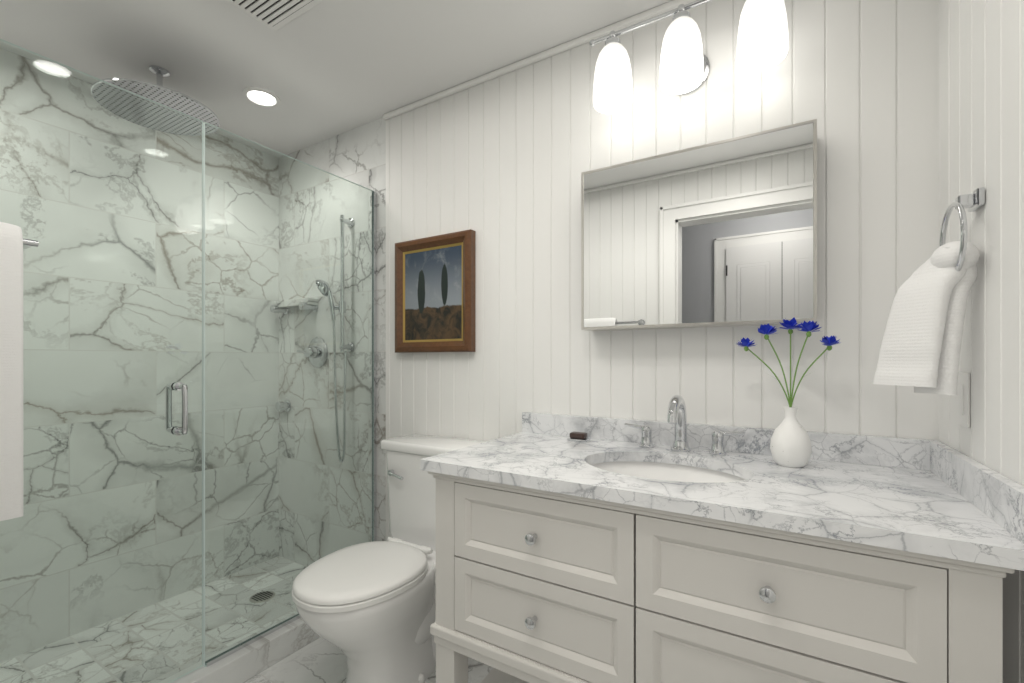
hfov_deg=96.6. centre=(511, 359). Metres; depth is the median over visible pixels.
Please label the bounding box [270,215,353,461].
fixtures
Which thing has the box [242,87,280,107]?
recessed light
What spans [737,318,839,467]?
vase
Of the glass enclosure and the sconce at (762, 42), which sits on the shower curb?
the glass enclosure
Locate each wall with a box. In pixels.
[0,48,278,662]
[279,117,385,566]
[386,0,938,540]
[939,0,1023,682]
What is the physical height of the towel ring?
0.406 m
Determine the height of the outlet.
0.116 m
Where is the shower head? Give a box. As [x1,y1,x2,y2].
[91,65,219,135]
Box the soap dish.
[567,432,589,441]
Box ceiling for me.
[0,0,672,157]
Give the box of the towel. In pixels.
[0,222,38,520]
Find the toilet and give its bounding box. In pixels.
[292,434,485,682]
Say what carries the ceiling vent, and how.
in the ceiling
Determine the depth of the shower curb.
1.68 m
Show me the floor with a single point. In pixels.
(320, 660)
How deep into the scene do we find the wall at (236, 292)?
2.04 m
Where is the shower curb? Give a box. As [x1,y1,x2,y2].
[158,612,319,682]
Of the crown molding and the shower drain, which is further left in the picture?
the shower drain
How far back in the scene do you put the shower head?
1.81 m
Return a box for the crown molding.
[383,0,695,119]
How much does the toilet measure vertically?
0.827 m
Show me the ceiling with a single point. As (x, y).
(324, 70)
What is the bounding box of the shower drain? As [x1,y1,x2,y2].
[249,591,274,602]
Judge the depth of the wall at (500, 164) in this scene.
1.51 m
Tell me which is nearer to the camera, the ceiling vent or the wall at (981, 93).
the wall at (981, 93)
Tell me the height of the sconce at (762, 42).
0.238 m
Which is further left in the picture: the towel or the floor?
the towel
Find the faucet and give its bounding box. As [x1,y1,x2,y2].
[625,395,744,455]
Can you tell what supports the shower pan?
on the floor
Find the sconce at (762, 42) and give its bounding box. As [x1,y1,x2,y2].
[589,0,788,113]
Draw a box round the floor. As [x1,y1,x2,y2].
[243,637,493,682]
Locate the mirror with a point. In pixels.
(722, 233)
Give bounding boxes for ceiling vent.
[226,0,322,30]
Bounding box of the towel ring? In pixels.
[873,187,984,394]
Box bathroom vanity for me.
[420,412,1023,682]
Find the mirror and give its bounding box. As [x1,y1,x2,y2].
[581,119,816,330]
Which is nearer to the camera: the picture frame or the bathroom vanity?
the bathroom vanity
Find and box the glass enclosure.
[0,39,375,682]
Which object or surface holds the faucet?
on the bathroom vanity
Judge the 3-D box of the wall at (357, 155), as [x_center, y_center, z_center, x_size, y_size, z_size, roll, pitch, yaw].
[-0.975,-0.005,2.420,0.870,2.330,0.012,0,0,31]
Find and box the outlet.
[957,372,969,427]
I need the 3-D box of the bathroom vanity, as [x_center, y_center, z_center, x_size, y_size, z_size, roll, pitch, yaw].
[0.413,0.682,1.221,1.210,0.956,0.592,0,0,31]
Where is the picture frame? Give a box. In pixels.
[395,229,474,352]
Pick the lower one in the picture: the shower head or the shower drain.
the shower drain
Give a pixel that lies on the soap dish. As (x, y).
(579, 436)
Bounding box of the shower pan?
[0,556,306,682]

